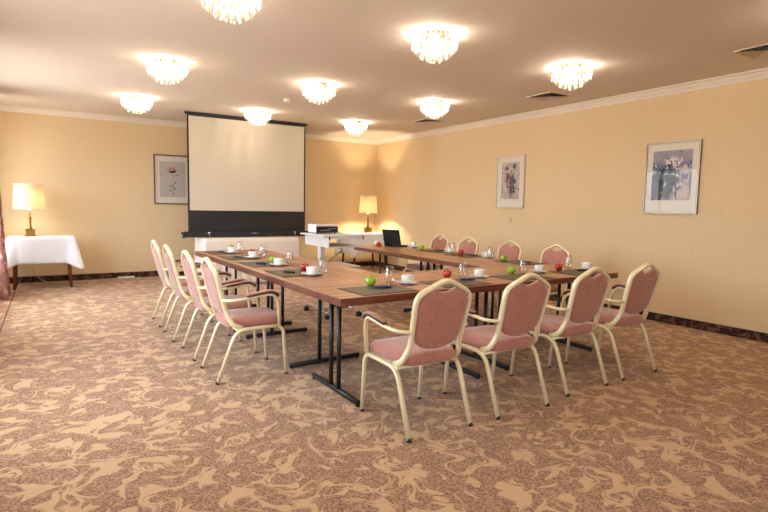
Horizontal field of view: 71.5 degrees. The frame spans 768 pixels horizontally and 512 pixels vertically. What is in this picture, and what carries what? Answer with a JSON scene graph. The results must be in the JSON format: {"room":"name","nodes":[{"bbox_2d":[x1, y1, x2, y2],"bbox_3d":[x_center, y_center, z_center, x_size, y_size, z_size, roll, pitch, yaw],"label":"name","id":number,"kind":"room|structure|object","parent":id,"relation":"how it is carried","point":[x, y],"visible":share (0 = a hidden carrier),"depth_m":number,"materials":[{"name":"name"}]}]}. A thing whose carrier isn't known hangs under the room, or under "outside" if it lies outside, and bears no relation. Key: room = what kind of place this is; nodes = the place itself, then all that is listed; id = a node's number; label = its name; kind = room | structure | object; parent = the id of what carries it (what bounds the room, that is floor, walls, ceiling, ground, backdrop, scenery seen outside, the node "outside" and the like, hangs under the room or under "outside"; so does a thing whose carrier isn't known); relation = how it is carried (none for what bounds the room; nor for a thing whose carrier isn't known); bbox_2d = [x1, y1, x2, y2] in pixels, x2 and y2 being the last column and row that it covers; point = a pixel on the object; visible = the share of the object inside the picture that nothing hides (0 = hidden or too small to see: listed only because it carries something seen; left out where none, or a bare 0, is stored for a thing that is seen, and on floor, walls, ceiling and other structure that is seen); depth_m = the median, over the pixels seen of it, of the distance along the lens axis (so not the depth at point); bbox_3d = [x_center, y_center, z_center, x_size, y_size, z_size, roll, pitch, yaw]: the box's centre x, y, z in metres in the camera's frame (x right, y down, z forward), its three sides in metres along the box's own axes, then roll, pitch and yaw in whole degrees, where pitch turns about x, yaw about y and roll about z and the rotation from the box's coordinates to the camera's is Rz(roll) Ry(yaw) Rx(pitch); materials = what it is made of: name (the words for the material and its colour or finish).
{"room":"hotel conference room","nodes":[
{"label":"hotel conference room","id":0,"kind":"room"},
{"bbox_2d":[0,111,376,276],"bbox_3d":[-3.223,-1.063,10.185,7.331,2.790,0.120,-2,6,-32],"label":"wall","id":1,"kind":"structure","parent":0,"point":[96,176],"depth_m":9.22,"materials":[{"name":"paint"}]},
{"bbox_2d":[153,154,187,204],"bbox_3d":[-3.835,-1.383,9.680,0.640,0.885,0.027,-2,6,-32],"label":"framed print","id":2,"kind":"object","parent":1,"relation":"attached to","point":[170,171],"visible":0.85,"depth_m":9.66,"materials":[{"name":"white paper"}]},
{"bbox_2d":[0,104,376,144],"bbox_3d":[-3.146,-2.401,9.978,7.091,0.085,0.080,-2,6,-32],"label":"trim","id":3,"kind":"structure","parent":1,"relation":"attached to","point":[10,108],"depth_m":9.10,"materials":[{"name":"beige paint"}]},
{"bbox_2d":[9,261,374,282],"bbox_3d":[-3.212,0.282,10.251,7.091,0.099,0.016,-2,6,-32],"label":"baseboard","id":4,"kind":"structure","parent":1,"relation":"attached to","point":[27,279],"depth_m":9.13,"materials":[{"name":"wood"}]},
{"bbox_2d":[0,266,767,511],"bbox_3d":[0.210,0.952,4.814,7.331,0.120,13.172,-2,6,-32],"label":"floor","id":5,"kind":"structure","parent":0,"point":[101,411],"depth_m":3.36,"materials":[{"name":"carpet"}]},
{"bbox_2d":[13,263,72,289],"bbox_3d":[-5.272,0.089,8.238,0.840,0.776,0.590,-2,6,-32],"label":"side table","id":6,"kind":"object","parent":5,"relation":"on","point":[15,268],"visible":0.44,"depth_m":8.23,"materials":[{"name":"brown wood"}]},
{"bbox_2d":[5,235,84,268],"bbox_3d":[-5.269,-0.060,8.224,1.102,0.486,0.855,-2,6,-32],"label":"tablecloth","id":7,"kind":"object","parent":6,"relation":"on","point":[39,249],"visible":0.91,"depth_m":7.97,"materials":[{"name":"white fabric"}]},
{"bbox_2d":[13,183,45,235],"bbox_3d":[-5.415,-0.700,8.144,0.424,0.795,0.424,-2,6,-32],"label":"table lamp","id":8,"kind":"object","parent":7,"relation":"on","point":[25,196],"visible":1,"depth_m":7.97,"materials":[{"name":"beige fabric"}]},
{"bbox_2d":[29,264,114,282],"bbox_3d":[-5.158,0.244,8.870,1.330,0.353,0.190,-2,6,-32],"label":"power cable","id":9,"kind":"object","parent":5,"relation":"on","point":[29,264],"visible":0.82,"depth_m":8.81,"materials":[{"name":"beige plastic"}]},
{"bbox_2d":[118,276,134,278],"bbox_3d":[-4.523,0.371,9.360,0.260,0.036,0.050,-2,6,-32],"label":"power strip","id":10,"kind":"object","parent":5,"relation":"on","point":[119,277],"visible":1,"depth_m":9.33,"materials":[{"name":"white plastic"}]},
{"bbox_2d":[151,240,212,326],"bbox_3d":[-2.291,0.275,6.004,0.589,0.930,0.581,-2,6,-32],"label":"banquet chair","id":11,"kind":"object","parent":5,"relation":"on","point":[157,254],"visible":0.53,"depth_m":5.79,"materials":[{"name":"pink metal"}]},
{"bbox_2d":[162,244,230,341],"bbox_3d":[-1.911,0.337,5.399,0.589,0.930,0.581,-2,6,-32],"label":"banquet chair","id":12,"kind":"object","parent":5,"relation":"on","point":[181,291],"visible":0.65,"depth_m":5.18,"materials":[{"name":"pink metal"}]},
{"bbox_2d":[181,250,257,360],"bbox_3d":[-1.498,0.399,4.798,0.589,0.930,0.581,-2,6,-32],"label":"banquet chair","id":13,"kind":"object","parent":5,"relation":"on","point":[202,303],"visible":0.73,"depth_m":4.65,"materials":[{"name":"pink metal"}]},
{"bbox_2d":[200,257,287,384],"bbox_3d":[-1.119,0.460,4.214,0.589,0.930,0.581,-2,6,-32],"label":"banquet chair","id":14,"kind":"object","parent":5,"relation":"on","point":[239,320],"visible":1,"depth_m":4.08,"materials":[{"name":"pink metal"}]},
{"bbox_2d":[195,249,308,330],"bbox_3d":[-1.581,0.357,6.233,0.880,0.740,1.539,-2,6,-32],"label":"conference table","id":15,"kind":"object","parent":5,"relation":"on","point":[265,254],"visible":0.47,"depth_m":6.00,"materials":[{"name":"brown wood"}]},
{"bbox_2d":[202,251,241,254],"bbox_3d":[-1.947,-0.041,6.419,0.356,0.005,0.464,-2,6,-32],"label":"desk pad","id":16,"kind":"object","parent":15,"relation":"on","point":[208,252],"visible":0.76,"depth_m":6.30,"materials":[{"name":"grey leather"}]},
{"bbox_3d":[-1.814,-0.045,6.348,0.177,0.020,0.177,-2,6,-32],"label":"saucer","id":17,"kind":"object","parent":16,"relation":"on","visible":0},
{"bbox_2d":[228,247,236,251],"bbox_3d":[-1.811,-0.076,6.357,0.087,0.063,0.110,2,5,12],"label":"coffee cup","id":18,"kind":"object","parent":17,"relation":"on","point":[230,249],"visible":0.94,"depth_m":6.31,"materials":[{"name":"white ceramic"}]},
{"bbox_2d":[218,255,261,259],"bbox_3d":[-1.588,0.016,5.868,0.356,0.005,0.464,-2,6,-32],"label":"desk pad","id":19,"kind":"object","parent":15,"relation":"on","point":[224,257],"visible":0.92,"depth_m":5.77,"materials":[{"name":"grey leather"}]},
{"bbox_3d":[-1.428,0.013,5.791,0.177,0.020,0.177,-2,6,-32],"label":"saucer","id":20,"kind":"object","parent":19,"relation":"on","visible":0},
{"bbox_2d":[248,251,258,256],"bbox_3d":[-1.425,-0.018,5.800,0.087,0.063,0.110,2,5,12],"label":"coffee cup","id":21,"kind":"object","parent":20,"relation":"on","point":[251,253],"visible":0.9,"depth_m":5.76,"materials":[{"name":"white ceramic"}]},
{"bbox_2d":[231,259,378,368],"bbox_3d":[-0.790,0.481,5.040,0.934,0.740,1.411,-2,6,-32],"label":"conference table","id":22,"kind":"object","parent":5,"relation":"on","point":[327,269],"visible":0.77,"depth_m":4.83,"materials":[{"name":"brown wood"}]},
{"bbox_2d":[238,261,288,267],"bbox_3d":[-1.193,0.079,5.258,0.356,0.005,0.464,-2,6,-32],"label":"desk pad","id":23,"kind":"object","parent":22,"relation":"on","point":[251,264],"visible":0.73,"depth_m":5.18,"materials":[{"name":"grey leather"}]},
{"bbox_2d":[269,256,275,262],"bbox_3d":[-1.112,0.031,5.333,0.077,0.081,0.077,-1,6,-19],"label":"apple","id":24,"kind":"object","parent":23,"relation":"on","point":[271,259],"visible":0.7,"depth_m":5.30,"materials":[{"name":"green food"}]},
{"bbox_2d":[269,263,287,265],"bbox_3d":[-1.016,0.082,5.126,0.177,0.020,0.177,-2,6,-32],"label":"saucer","id":25,"kind":"object","parent":23,"relation":"on","point":[274,264],"visible":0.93,"depth_m":5.08,"materials":[{"name":"white ceramic"}]},
{"bbox_2d":[274,258,284,263],"bbox_3d":[-1.013,0.051,5.135,0.087,0.063,0.110,2,5,12],"label":"coffee cup","id":26,"kind":"object","parent":25,"relation":"on","point":[276,260],"visible":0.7,"depth_m":5.09,"materials":[{"name":"white ceramic"}]},
{"bbox_2d":[265,269,321,276],"bbox_3d":[-0.786,0.146,4.610,0.356,0.005,0.464,-2,6,-32],"label":"desk pad","id":27,"kind":"object","parent":22,"relation":"on","point":[281,273],"visible":0.75,"depth_m":4.54,"materials":[{"name":"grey leather"}]},
{"bbox_2d":[301,263,308,270],"bbox_3d":[-0.701,0.093,4.726,0.077,0.081,0.077,-1,6,-22],"label":"apple","id":28,"kind":"object","parent":27,"relation":"on","point":[303,266],"visible":0.86,"depth_m":4.70,"materials":[{"name":"red food"}]},
{"bbox_2d":[301,272,321,275],"bbox_3d":[-0.606,0.151,4.454,0.177,0.020,0.177,-2,6,-32],"label":"saucer","id":29,"kind":"object","parent":27,"relation":"on","point":[305,273],"visible":0.87,"depth_m":4.43,"materials":[{"name":"white ceramic"}]},
{"bbox_2d":[306,266,318,273],"bbox_3d":[-0.603,0.119,4.463,0.087,0.063,0.110,2,5,12],"label":"coffee cup","id":30,"kind":"object","parent":29,"relation":"on","point":[310,269],"visible":0.93,"depth_m":4.42,"materials":[{"name":"white ceramic"}]},
{"bbox_2d":[300,232,363,319],"bbox_3d":[-0.650,0.221,6.541,0.530,0.988,0.693,-2,6,-32],"label":"trolley","id":31,"kind":"object","parent":5,"relation":"on","point":[322,240],"visible":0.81,"depth_m":6.39,"materials":[{"name":"white metal"}]},
{"bbox_2d":[308,224,337,233],"bbox_3d":[-0.761,-0.340,6.617,0.300,0.112,0.272,-2,6,-32],"label":"projector","id":32,"kind":"object","parent":31,"relation":"on","point":[316,228],"visible":1,"depth_m":6.51,"materials":[{"name":"white plastic"}]},
{"bbox_2d":[300,232,363,236],"bbox_3d":[-0.640,-0.261,6.495,0.530,0.018,0.680,-2,6,-32],"label":"shelf","id":33,"kind":"object","parent":31,"relation":"attached to","point":[338,234],"depth_m":6.33,"materials":[{"name":"grey laminate"}]},
{"bbox_2d":[328,262,360,267],"bbox_3d":[-0.616,0.111,6.536,0.450,0.018,0.540,-2,6,-32],"label":"shelf","id":34,"kind":"object","parent":31,"relation":"attached to","point":[339,263],"depth_m":6.54,"materials":[{"name":"grey laminate"}]},
{"bbox_2d":[342,252,385,269],"bbox_3d":[-0.421,-0.095,11.226,0.860,0.776,0.640,-2,6,-32],"label":"side table","id":35,"kind":"object","parent":5,"relation":"on","point":[342,252],"visible":0.09,"depth_m":11.23,"materials":[{"name":"brown wood"}]},
{"bbox_2d":[334,232,383,257],"bbox_3d":[-0.419,-0.244,11.212,1.021,0.486,0.802,-2,6,-32],"label":"tablecloth","id":36,"kind":"object","parent":35,"relation":"on","point":[369,238],"visible":0.48,"depth_m":10.87,"materials":[{"name":"white fabric"}]},
{"bbox_2d":[359,195,376,232],"bbox_3d":[-0.335,-0.890,11.246,0.382,0.795,0.382,-2,6,-32],"label":"table lamp","id":37,"kind":"object","parent":36,"relation":"on","point":[368,203],"visible":1,"depth_m":11.09,"materials":[{"name":"beige fabric"}]},
{"bbox_2d":[283,271,495,406],"bbox_3d":[0.035,0.573,4.196,1.410,0.740,1.028,-2,6,-32],"label":"conference table","id":38,"kind":"object","parent":5,"relation":"on","point":[325,289],"visible":0.69,"depth_m":3.84,"materials":[{"name":"brown wood"}]},
{"bbox_2d":[337,284,418,295],"bbox_3d":[-0.044,0.236,3.767,0.464,0.005,0.356,-3,6,-35],"label":"desk pad","id":39,"kind":"object","parent":38,"relation":"on","point":[361,290],"visible":1,"depth_m":3.73,"materials":[{"name":"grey leather"}]},
{"bbox_2d":[366,275,375,285],"bbox_3d":[-0.096,0.178,3.924,0.077,0.081,0.077,1,5,-1],"label":"apple","id":40,"kind":"object","parent":39,"relation":"on","point":[370,280],"visible":1,"depth_m":3.90,"materials":[{"name":"green food"}]},
{"bbox_2d":[373,285,392,287],"bbox_3d":[-0.008,0.220,3.805,0.142,0.020,0.018,0,5,-6],"label":"pen","id":41,"kind":"object","parent":39,"relation":"on","point":[385,286],"visible":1,"depth_m":3.80,"materials":[{"name":"blue plastic"}]},
{"bbox_2d":[395,280,417,284],"bbox_3d":[0.174,0.204,4.078,0.177,0.020,0.177,-2,6,-32],"label":"saucer","id":42,"kind":"object","parent":38,"relation":"on","point":[412,281],"visible":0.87,"depth_m":4.07,"materials":[{"name":"white ceramic"}]},
{"bbox_2d":[401,274,413,282],"bbox_3d":[0.177,0.173,4.087,0.087,0.063,0.110,2,5,12],"label":"coffee cup","id":43,"kind":"object","parent":42,"relation":"on","point":[406,278],"visible":0.94,"depth_m":4.04,"materials":[{"name":"white ceramic"}]},
{"bbox_2d":[442,270,451,277],"bbox_3d":[0.529,0.144,4.473,0.077,0.081,0.077,2,5,6],"label":"apple","id":44,"kind":"object","parent":38,"relation":"on","point":[446,273],"visible":0.94,"depth_m":4.45,"materials":[{"name":"red food"}]},
{"bbox_2d":[420,278,491,287],"bbox_3d":[0.557,0.209,4.183,0.464,0.005,0.356,-3,6,-35],"label":"desk pad","id":45,"kind":"object","parent":38,"relation":"on","point":[463,282],"visible":0.52,"depth_m":4.15,"materials":[{"name":"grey leather"}]},
{"bbox_2d":[460,277,475,279],"bbox_3d":[0.681,0.186,4.324,0.142,0.020,0.018,-1,5,-18],"label":"pen","id":46,"kind":"object","parent":45,"relation":"on","point":[473,278],"visible":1,"depth_m":4.32,"materials":[{"name":"blue plastic"}]},
{"bbox_2d":[354,245,457,311],"bbox_3d":[0.293,0.275,7.513,0.949,0.740,1.540,-2,6,-32],"label":"conference table","id":47,"kind":"object","parent":5,"relation":"on","point":[401,252],"visible":0.37,"depth_m":7.28,"materials":[{"name":"brown wood"}]},
{"bbox_2d":[382,229,409,246],"bbox_3d":[0.186,-0.270,7.979,0.320,0.256,0.299,5,7,40],"label":"laptop","id":48,"kind":"object","parent":47,"relation":"on","point":[391,238],"visible":0.99,"depth_m":7.89,"materials":[{"name":"black plastic"}]},
{"bbox_2d":[418,249,446,252],"bbox_3d":[0.710,-0.067,7.245,0.356,0.005,0.464,-2,6,-32],"label":"desk pad","id":49,"kind":"object","parent":47,"relation":"on","point":[430,250],"visible":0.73,"depth_m":7.15,"materials":[{"name":"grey leather"}]},
{"bbox_3d":[0.872,-0.050,7.005,0.177,0.020,0.177,-2,6,-32],"label":"saucer","id":50,"kind":"object","parent":47,"relation":"on","visible":0},
{"bbox_2d":[445,247,453,251],"bbox_3d":[0.863,-0.080,6.996,0.110,0.063,0.087,-2,6,-32],"label":"coffee cup","id":51,"kind":"object","parent":50,"relation":"on","point":[449,249],"visible":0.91,"depth_m":6.97,"materials":[{"name":"white ceramic"}]},
{"bbox_2d":[360,278,472,442],"bbox_3d":[0.207,0.566,3.315,0.581,0.930,0.589,-2,6,-32],"label":"banquet chair","id":52,"kind":"object","parent":5,"relation":"on","point":[438,318],"visible":1,"depth_m":3.13,"materials":[{"name":"fabric"}]},
{"bbox_2d":[403,234,448,271],"bbox_3d":[0.650,0.134,8.129,0.589,0.930,0.581,-2,6,-32],"label":"banquet chair","id":53,"kind":"object","parent":5,"relation":"on","point":[436,243],"visible":0.35,"depth_m":8.11,"materials":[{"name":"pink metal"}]},
{"bbox_2d":[431,237,478,293],"bbox_3d":[0.993,0.194,7.545,0.589,0.930,0.581,-2,6,-32],"label":"banquet chair","id":54,"kind":"object","parent":5,"relation":"on","point":[471,247],"visible":0.16,"depth_m":7.59,"materials":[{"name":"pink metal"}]},
{"bbox_2d":[409,253,515,324],"bbox_3d":[1.011,0.400,6.279,0.944,0.740,1.400,-2,6,-32],"label":"conference table","id":55,"kind":"object","parent":5,"relation":"on","point":[441,259],"visible":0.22,"depth_m":6.01,"materials":[{"name":"brown wood"}]},
{"bbox_2d":[445,253,481,257],"bbox_3d":[1.044,-0.009,6.667,0.356,0.005,0.464,-2,6,-32],"label":"desk pad","id":56,"kind":"object","parent":55,"relation":"on","point":[464,254],"visible":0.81,"depth_m":6.60,"materials":[{"name":"brown leather"}]},
{"bbox_2d":[496,260,546,264],"bbox_3d":[1.508,0.070,5.899,0.356,0.005,0.464,-2,6,-32],"label":"desk pad","id":57,"kind":"object","parent":55,"relation":"on","point":[506,261],"visible":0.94,"depth_m":5.84,"materials":[{"name":"brown leather"}]},
{"bbox_2d":[500,255,506,260],"bbox_3d":[1.340,0.017,5.978,0.077,0.081,0.077,-2,6,-33],"label":"apple","id":58,"kind":"object","parent":57,"relation":"on","point":[502,257],"visible":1,"depth_m":5.95,"materials":[{"name":"green food"}]},
{"bbox_3d":[1.246,0.011,6.410,0.177,0.020,0.177,-2,6,-32],"label":"saucer","id":59,"kind":"object","parent":55,"relation":"on","visible":0},
{"bbox_2d":[481,252,490,256],"bbox_3d":[1.236,-0.019,6.401,0.110,0.063,0.087,-2,6,-32],"label":"coffee cup","id":60,"kind":"object","parent":59,"relation":"on","point":[486,254],"visible":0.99,"depth_m":6.38,"materials":[{"name":"white ceramic"}]},
{"bbox_2d":[443,272,550,419],"bbox_3d":[0.786,0.544,3.668,0.581,0.930,0.589,-2,6,-32],"label":"banquet chair","id":61,"kind":"object","parent":5,"relation":"on","point":[522,306],"visible":0.91,"depth_m":3.47,"materials":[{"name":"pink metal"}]},
{"bbox_2d":[489,240,522,317],"bbox_3d":[1.422,0.268,6.826,0.589,0.930,0.581,-2,6,-32],"label":"banquet chair","id":62,"kind":"object","parent":5,"relation":"on","point":[513,252],"visible":0.27,"depth_m":6.88,"materials":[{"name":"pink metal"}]},
{"bbox_2d":[426,264,617,370],"bbox_3d":[1.298,0.516,5.069,1.653,0.740,1.040,-2,6,-32],"label":"conference table","id":63,"kind":"object","parent":5,"relation":"on","point":[501,284],"visible":0.51,"depth_m":4.84,"materials":[{"name":"brown wood"}]},
{"bbox_2d":[469,274,489,277],"bbox_3d":[0.810,0.174,4.540,0.177,0.020,0.177,-2,6,-32],"label":"saucer","id":64,"kind":"object","parent":63,"relation":"on","point":[484,275],"visible":0.77,"depth_m":4.53,"materials":[{"name":"white ceramic"}]},
{"bbox_2d":[474,269,484,276],"bbox_3d":[0.813,0.143,4.549,0.087,0.063,0.110,2,5,12],"label":"coffee cup","id":65,"kind":"object","parent":64,"relation":"on","point":[478,272],"visible":0.89,"depth_m":4.51,"materials":[{"name":"white ceramic"}]},
{"bbox_2d":[488,273,554,280],"bbox_3d":[1.194,0.182,4.616,0.464,0.005,0.356,-3,6,-35],"label":"desk pad","id":66,"kind":"object","parent":63,"relation":"on","point":[513,277],"visible":0.54,"depth_m":4.59,"materials":[{"name":"brown leather"}]},
{"bbox_2d":[507,265,515,273],"bbox_3d":[1.145,0.121,4.793,0.077,0.081,0.077,1,5,-3],"label":"apple","id":67,"kind":"object","parent":66,"relation":"on","point":[511,270],"visible":1,"depth_m":4.77,"materials":[{"name":"green food"}]},
{"bbox_2d":[548,269,600,275],"bbox_3d":[1.823,0.153,5.051,0.464,0.005,0.356,-3,6,-35],"label":"desk pad","id":68,"kind":"object","parent":63,"relation":"on","point":[574,272],"visible":0.76,"depth_m":5.00,"materials":[{"name":"brown leather"}]},
{"bbox_2d":[555,262,562,270],"bbox_3d":[1.683,0.100,5.135,0.077,0.081,0.077,-1,6,-22],"label":"apple","id":69,"kind":"object","parent":68,"relation":"on","point":[558,267],"visible":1,"depth_m":5.11,"materials":[{"name":"red food"}]},
{"bbox_3d":[1.443,0.146,4.971,0.177,0.020,0.177,-2,6,-32],"label":"saucer","id":70,"kind":"object","parent":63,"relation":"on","visible":0},
{"bbox_2d":[534,265,543,271],"bbox_3d":[1.446,0.115,4.980,0.087,0.063,0.110,2,5,12],"label":"coffee cup","id":71,"kind":"object","parent":70,"relation":"on","point":[539,268],"visible":0.95,"depth_m":4.94,"materials":[{"name":"white ceramic"}]},
{"bbox_3d":[1.999,0.124,5.265,0.177,0.020,0.177,-2,6,-32],"label":"saucer","id":72,"kind":"object","parent":63,"relation":"on","visible":0},
{"bbox_2d":[582,262,590,268],"bbox_3d":[2.002,0.093,5.274,0.087,0.063,0.110,2,5,12],"label":"coffee cup","id":73,"kind":"object","parent":72,"relation":"on","point":[587,265],"visible":0.8,"depth_m":5.23,"materials":[{"name":"white ceramic"}]},
{"bbox_2d":[540,244,570,312],"bbox_3d":[1.814,0.332,6.202,0.589,0.930,0.581,-2,6,-32],"label":"banquet chair","id":74,"kind":"object","parent":5,"relation":"on","point":[548,255],"visible":0.22,"depth_m":6.22,"materials":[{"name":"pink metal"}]},
{"bbox_2d":[510,266,610,396],"bbox_3d":[1.368,0.515,4.108,0.581,0.930,0.589,-2,6,-33],"label":"banquet chair","id":75,"kind":"object","parent":5,"relation":"on","point":[588,294],"visible":0.8,"depth_m":3.91,"materials":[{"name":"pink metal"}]},
{"bbox_2d":[564,262,660,380],"bbox_3d":[1.934,0.490,4.489,0.581,0.930,0.589,-2,6,-33],"label":"banquet chair","id":76,"kind":"object","parent":5,"relation":"on","point":[640,288],"visible":0.74,"depth_m":4.29,"materials":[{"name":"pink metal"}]},
{"bbox_2d":[0,0,767,139],"bbox_3d":[0.263,-1.946,4.549,7.331,0.120,13.172,-2,6,-32],"label":"ceiling","id":77,"kind":"structure","parent":0,"point":[85,56],"depth_m":5.14,"materials":[{"name":"paint"}]},
{"bbox_2d":[121,95,151,109],"bbox_3d":[-3.452,-2.096,7.455,0.406,0.245,0.406,-2,6,-32],"label":"crystal chandelier","id":78,"kind":"object","parent":77,"relation":"hanging from","point":[140,98],"visible":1,"depth_m":7.43,"materials":[{"name":"beige"}]},
{"bbox_2d":[147,59,186,78],"bbox_3d":[-2.259,-1.901,5.558,0.406,0.245,0.406,-2,6,-32],"label":"crystal chandelier","id":79,"kind":"object","parent":77,"relation":"hanging from","point":[168,62],"visible":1,"depth_m":5.52,"materials":[{"name":"beige"}]},
{"bbox_2d":[208,0,258,13],"bbox_3d":[-1.040,-1.701,3.618,0.406,0.245,0.406,-2,6,-32],"label":"crystal chandelier","id":80,"kind":"object","parent":77,"relation":"hanging from","point":[235,1],"visible":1,"depth_m":3.68,"materials":[{"name":"clear glass"}]},
{"bbox_2d":[245,110,269,121],"bbox_3d":[-1.985,-2.153,8.371,0.406,0.245,0.406,-2,6,-32],"label":"crystal chandelier","id":81,"kind":"object","parent":77,"relation":"hanging from","point":[253,111],"visible":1,"depth_m":8.32,"materials":[{"name":"beige"}]},
{"bbox_2d":[283,98,290,102],"bbox_3d":[-1.346,-2.150,7.386,0.110,0.048,0.110,-2,6,-32],"label":"smoke detector","id":82,"kind":"object","parent":77,"relation":"attached to","point":[286,100],"visible":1,"depth_m":7.35,"materials":[{"name":"white plastic"}]},
{"bbox_2d":[303,82,334,98],"bbox_3d":[-0.792,-1.958,6.474,0.406,0.245,0.406,-2,6,-32],"label":"crystal chandelier","id":83,"kind":"object","parent":77,"relation":"hanging from","point":[319,85],"visible":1,"depth_m":6.42,"materials":[{"name":"beige"}]},
{"bbox_2d":[345,121,365,131],"bbox_3d":[-0.493,-2.211,9.303,0.406,0.245,0.406,-2,6,-32],"label":"crystal chandelier","id":84,"kind":"object","parent":77,"relation":"hanging from","point":[351,122],"visible":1,"depth_m":9.25,"materials":[{"name":"beige"}]},
{"bbox_2d":[412,118,444,123],"bbox_3d":[0.755,-2.282,9.037,0.400,0.018,0.400,-2,6,-32],"label":"ceiling vent","id":85,"kind":"object","parent":77,"relation":"in","point":[424,121],"visible":1,"depth_m":9.03,"materials":[{"name":"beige metal"}]},
{"bbox_2d":[411,29,457,55],"bbox_3d":[0.427,-1.758,4.534,0.406,0.245,0.406,-2,6,-32],"label":"crystal chandelier","id":86,"kind":"object","parent":77,"relation":"hanging from","point":[433,34],"visible":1,"depth_m":4.48,"materials":[{"name":"beige"}]},
{"bbox_2d":[420,100,448,113],"bbox_3d":[0.700,-2.016,7.405,0.406,0.245,0.406,-2,6,-32],"label":"crystal chandelier","id":87,"kind":"object","parent":77,"relation":"hanging from","point":[433,102],"visible":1,"depth_m":7.35,"materials":[{"name":"beige"}]},
{"bbox_2d":[526,91,571,100],"bbox_3d":[2.129,-2.060,6.889,0.400,0.018,0.400,-2,6,-32],"label":"ceiling vent","id":88,"kind":"object","parent":77,"relation":"in","point":[548,96],"visible":1,"depth_m":6.88,"materials":[{"name":"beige metal"}]},
{"bbox_2d":[552,64,591,83],"bbox_3d":[1.919,-1.816,5.466,0.406,0.245,0.406,-2,6,-32],"label":"crystal chandelier","id":89,"kind":"object","parent":77,"relation":"hanging from","point":[568,67],"visible":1,"depth_m":5.42,"materials":[{"name":"beige"}]},
{"bbox_2d":[733,43,767,58],"bbox_3d":[3.438,-1.843,4.769,0.400,0.018,0.400,-2,6,-32],"label":"ceiling vent","id":90,"kind":"object","parent":77,"relation":"in","point":[760,51],"visible":1,"depth_m":4.83,"materials":[{"name":"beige metal"}]},
{"bbox_2d":[375,78,767,332],"bbox_3d":[3.293,-0.616,6.590,0.120,2.790,12.932,-2,6,-32],"label":"wall","id":91,"kind":"structure","parent":0,"point":[585,172],"depth_m":6.89,"materials":[{"name":"paint"}]},
{"bbox_2d":[495,154,525,207],"bbox_3d":[2.006,-1.180,8.476,0.027,0.830,0.605,-2,6,-32],"label":"framed print","id":92,"kind":"object","parent":91,"relation":"attached to","point":[511,169],"visible":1,"depth_m":8.46,"materials":[{"name":"beige paper"}]},
{"bbox_2d":[374,261,767,342],"bbox_3d":[3.211,0.726,6.677,0.016,0.099,12.932,-2,6,-32],"label":"baseboard","id":93,"kind":"structure","parent":91,"relation":"attached to","point":[695,324],"depth_m":6.09,"materials":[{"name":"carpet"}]},
{"bbox_2d":[376,67,767,144],"bbox_3d":[3.233,-1.959,6.414,0.080,0.085,12.932,-2,6,-32],"label":"trim","id":94,"kind":"structure","parent":91,"relation":"attached to","point":[762,73],"depth_m":6.93,"materials":[{"name":"beige paint"}]},
{"bbox_2d":[642,139,702,213],"bbox_3d":[3.384,-0.921,6.285,0.027,0.843,0.650,-2,6,-32],"label":"framed print","id":95,"kind":"object","parent":91,"relation":"attached to","point":[672,169],"visible":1,"depth_m":6.27,"materials":[{"name":"white paper"}]},
{"bbox_3d":[-2.346,0.059,9.208,1.590,0.765,0.650,-2,6,-32],"label":"buffet table","id":96,"kind":"object","parent":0,"visible":0},
{"bbox_2d":[194,236,299,282],"bbox_3d":[-2.346,0.047,9.207,1.681,0.751,0.741,-2,6,-32],"label":"tablecloth","id":97,"kind":"object","parent":96,"relation":"on","point":[289,245],"visible":0.34,"depth_m":8.88,"materials":[{"name":"beige fabric"}]},
{"bbox_2d":[181,111,308,237],"bbox_3d":[-2.301,-1.326,9.078,2.220,2.022,0.117,-2,6,-32],"label":"projection screen","id":98,"kind":"object","parent":97,"relation":"on","point":[246,177],"visible":0.91,"depth_m":9.04,"materials":[{"name":"cloth"},{"name":"black metal"}]},
{"bbox_3d":[-2.598,-1.654,2.643,0.202,0.023,11.900,-2,6,-32],"label":"rail","id":99,"kind":"object","parent":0,"visible":0},
{"bbox_2d":[0,192,10,299],"bbox_3d":[-5.187,-0.765,7.179,0.151,2.648,0.722,-2,6,-32],"label":"curtain","id":100,"kind":"object","parent":99,"relation":"hanging from","point":[5,291],"visible":1,"depth_m":7.04,"materials":[{"name":"fabric"}]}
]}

